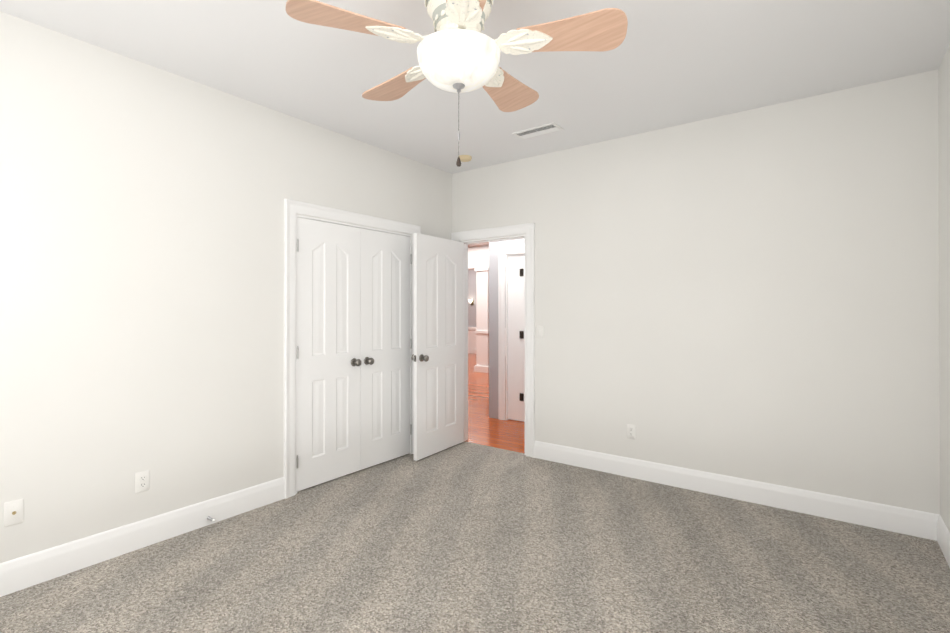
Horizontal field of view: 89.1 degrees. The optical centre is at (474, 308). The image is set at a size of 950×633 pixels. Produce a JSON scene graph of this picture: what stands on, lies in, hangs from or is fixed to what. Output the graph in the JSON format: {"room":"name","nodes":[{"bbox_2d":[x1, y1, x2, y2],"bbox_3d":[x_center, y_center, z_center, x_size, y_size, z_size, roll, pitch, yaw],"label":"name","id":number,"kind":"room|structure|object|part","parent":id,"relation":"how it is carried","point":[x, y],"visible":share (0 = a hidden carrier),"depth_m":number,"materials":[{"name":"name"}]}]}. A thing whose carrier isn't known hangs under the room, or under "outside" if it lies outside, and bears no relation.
{"room":"empty bedroom","nodes":[
{"label":"empty bedroom","id":0,"kind":"room"},
{"bbox_2d":[0,11,451,562],"bbox_3d":[-1.699,-0.021,3.111,0.120,2.759,4.770,0,0,36],"label":"wall","id":1,"kind":"structure","parent":0,"point":[141,266],"depth_m":2.74,"materials":[{"name":"paint"}]},
{"bbox_2d":[4,499,23,526],"bbox_3d":[-2.204,0.980,2.306,0.016,0.115,0.070,0,0,36],"label":"outlet","id":2,"kind":"object","parent":1,"relation":"attached to","point":[14,512],"visible":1,"depth_m":2.31,"materials":[{"name":"white plastic"}]},
{"bbox_2d":[0,477,284,596],"bbox_3d":[-1.616,1.282,3.105,0.014,0.153,4.628,0,0,36],"label":"baseboard","id":3,"kind":"structure","parent":1,"relation":"attached to","point":[26,571],"depth_m":2.67,"materials":[{"name":"white wood"}]},
{"bbox_2d":[135,470,149,492],"bbox_3d":[-1.889,0.986,2.741,0.008,0.115,0.070,0,0,36],"label":"outlet","id":4,"kind":"object","parent":1,"relation":"attached to","point":[142,481],"visible":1,"depth_m":2.74,"materials":[{"name":"white plastic"}]},
{"bbox_2d":[297,238,298,467],"bbox_3d":[-1.304,0.330,3.542,0.012,1.687,0.013,0,0,36],"label":"left closet door hinges","id":5,"kind":"object","parent":1,"relation":"attached to","point":[297,346],"visible":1,"depth_m":3.54,"materials":[{"name":"silver metal"}]},
{"bbox_2d":[297,217,361,490],"bbox_3d":[-1.117,0.339,3.776,0.109,2.020,0.592,0,0,36],"label":"closet door","id":6,"kind":"structure","parent":1,"relation":"in","point":[328,402],"depth_m":3.77,"materials":[{"name":"white wood"}]},
{"bbox_3d":[-0.967,0.445,3.948,0.074,0.066,0.066,0,0,36],"label":"knob","id":7,"kind":"part","parent":6,"relation":"part of","materials":[{"name":"grey metal"}]},
{"bbox_2d":[284,199,420,498],"bbox_3d":[-1.000,0.338,4.058,0.120,2.050,1.220,0,0,36],"label":"door frame","id":8,"kind":"structure","parent":1,"relation":"attached to","point":[340,223],"depth_m":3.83,"materials":[{"name":"white wood"}]},
{"bbox_2d":[360,228,409,469],"bbox_3d":[-0.764,0.341,4.254,0.109,2.020,0.592,0,0,36],"label":"closet door","id":9,"kind":"structure","parent":1,"relation":"in","point":[385,347],"depth_m":4.24,"materials":[{"name":"white wood"}]},
{"bbox_3d":[-0.885,0.446,4.059,0.074,0.066,0.066,0,0,36],"label":"knob","id":10,"kind":"part","parent":9,"relation":"part of","materials":[{"name":"grey metal"}]},
{"bbox_2d":[410,254,411,433],"bbox_3d":[-0.597,0.334,4.502,0.012,1.687,0.013,0,0,36],"label":"right closet door hinges","id":11,"kind":"object","parent":1,"relation":"attached to","point":[410,341],"visible":1,"depth_m":4.50,"materials":[{"name":"silver metal"}]},
{"bbox_2d":[0,441,949,632],"bbox_3d":[-0.435,1.385,2.202,4.586,0.060,4.815,0,0,36],"label":"floor carpet","id":12,"kind":"object","parent":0,"point":[466,537],"visible":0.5,"depth_m":2.52,"materials":[{"name":"beige carpet"}]},
{"bbox_2d":[0,0,949,246],"bbox_3d":[-0.783,-1.429,8.652,12.786,0.100,14.770,0,0,36],"label":"ceiling","id":13,"kind":"structure","parent":0,"point":[667,63],"depth_m":2.72,"materials":[{"name":"paint"}]},
{"bbox_2d":[286,0,627,166],"bbox_3d":[-0.062,-0.991,2.006,1.270,0.826,1.256,0,0,36],"label":"ceiling fan","id":14,"kind":"object","parent":13,"relation":"hanging from","point":[458,51],"visible":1,"depth_m":1.88,"materials":[{"name":"brown wood"}]},
{"bbox_3d":[-0.066,-0.979,1.972,0.342,0.140,0.342,0,0,36],"label":"lamp shade","id":15,"kind":"part","parent":14,"relation":"part of","materials":[{"name":"white glass"}]},
{"bbox_2d":[459,155,471,161],"bbox_3d":[-0.093,-1.377,4.448,0.128,0.035,0.128,0,0,36],"label":"smoke detector","id":16,"kind":"object","parent":13,"relation":"attached to","point":[465,158],"visible":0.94,"depth_m":4.41,"materials":[{"name":"beige plastic"}]},
{"bbox_2d":[512,122,563,139],"bbox_3d":[0.496,-1.392,3.802,0.370,0.010,0.170,0,0,36],"label":"ceiling vent","id":17,"kind":"object","parent":13,"relation":"in","point":[553,127],"visible":1,"depth_m":3.79,"materials":[{"name":"white metal"}]},
{"bbox_2d":[468,267,505,327],"bbox_3d":[1.635,0.020,13.771,10.600,2.759,0.150,0,0,36],"label":"wall","id":18,"kind":"structure","parent":0,"point":[471,295],"depth_m":14.93,"materials":[{"name":"white paint"}]},
{"bbox_2d":[468,327,505,355],"bbox_3d":[1.578,0.989,13.691,10.400,0.820,0.040,0,0,36],"label":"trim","id":19,"kind":"structure","parent":18,"relation":"attached to","point":[471,341],"depth_m":14.92,"materials":[{"name":"white wood"}]},
{"bbox_2d":[466,353,524,452],"bbox_3d":[-0.235,1.420,11.228,10.600,0.060,9.955,0,0,36],"label":"floor","id":20,"kind":"structure","parent":0,"point":[484,428],"depth_m":5.72,"materials":[{"name":"brown wood"}]},
{"bbox_2d":[468,245,524,372],"bbox_3d":[-0.379,0.009,11.038,10.400,2.759,0.380,0,0,36],"label":"wall","id":21,"kind":"structure","parent":0,"point":[478,259],"depth_m":10.47,"materials":[{"name":"white paint"}]},
{"bbox_2d":[489,239,524,418],"bbox_3d":[0.976,-0.011,5.543,1.900,2.759,0.120,0,0,36],"label":"wall","id":22,"kind":"structure","parent":0,"point":[493,329],"depth_m":6.01,"materials":[{"name":"white paint"}]},
{"bbox_2d":[498,245,524,421],"bbox_3d":[0.727,0.306,5.710,0.990,2.125,0.144,0,0,36],"label":"door","id":23,"kind":"structure","parent":22,"relation":"attached to","point":[515,342],"depth_m":5.88,"materials":[{"name":"white wood"}]},
{"bbox_3d":[0.558,0.319,5.797,0.055,1.590,0.015,0,0,36],"label":"hall door frame hinges trim","id":24,"kind":"part","parent":23,"relation":"part of","materials":[{"name":"white wood"}]},
{"bbox_2d":[452,69,939,513],"bbox_3d":[1.275,-0.017,3.956,3.906,2.759,0.120,0,0,36],"label":"wall","id":25,"kind":"structure","parent":0,"point":[752,294],"depth_m":3.39,"materials":[{"name":"paint"}]},
{"bbox_2d":[414,233,463,460],"bbox_3d":[-0.299,0.343,4.572,0.109,2.020,0.744,0,0,33],"label":"entry door","id":26,"kind":"structure","parent":25,"relation":"in","point":[439,341],"depth_m":4.54,"materials":[{"name":"white wood"}]},
{"bbox_3d":[-0.449,0.447,4.307,0.074,0.066,0.066,0,0,33],"label":"entry door knob","id":27,"kind":"part","parent":26,"relation":"part of","materials":[{"name":"silver metal"}]},
{"bbox_2d":[451,223,534,457],"bbox_3d":[0.194,0.293,4.752,0.970,2.145,0.168,0,0,36],"label":"door frame","id":28,"kind":"structure","parent":25,"relation":"attached to","point":[528,229],"depth_m":4.45,"materials":[{"name":"white wood"}]},
{"bbox_2d":[627,424,635,438],"bbox_3d":[1.259,0.996,3.885,0.070,0.115,0.008,0,0,36],"label":"outlet","id":29,"kind":"object","parent":25,"relation":"attached to","point":[631,431],"visible":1,"depth_m":3.88,"materials":[{"name":"white plastic"}]},
{"bbox_2d":[534,441,939,540],"bbox_3d":[1.628,1.284,3.608,2.691,0.153,0.014,0,0,36],"label":"baseboard","id":30,"kind":"structure","parent":25,"relation":"attached to","point":[915,523],"depth_m":3.35,"materials":[{"name":"white wood"}]},
{"bbox_2d":[938,44,949,531],"bbox_3d":[1.349,-0.029,0.865,0.120,2.759,4.770,0,0,36],"label":"wall","id":31,"kind":"structure","parent":0,"point":[944,211],"depth_m":2.68,"materials":[{"name":"paint"}]},
{"bbox_2d":[937,516,949,567],"bbox_3d":[1.327,1.274,0.942,0.014,0.153,4.636,0,0,36],"label":"baseboard","id":32,"kind":"structure","parent":31,"relation":"attached to","point":[943,536],"depth_m":2.65,"materials":[{"name":"white wood"}]}
]}

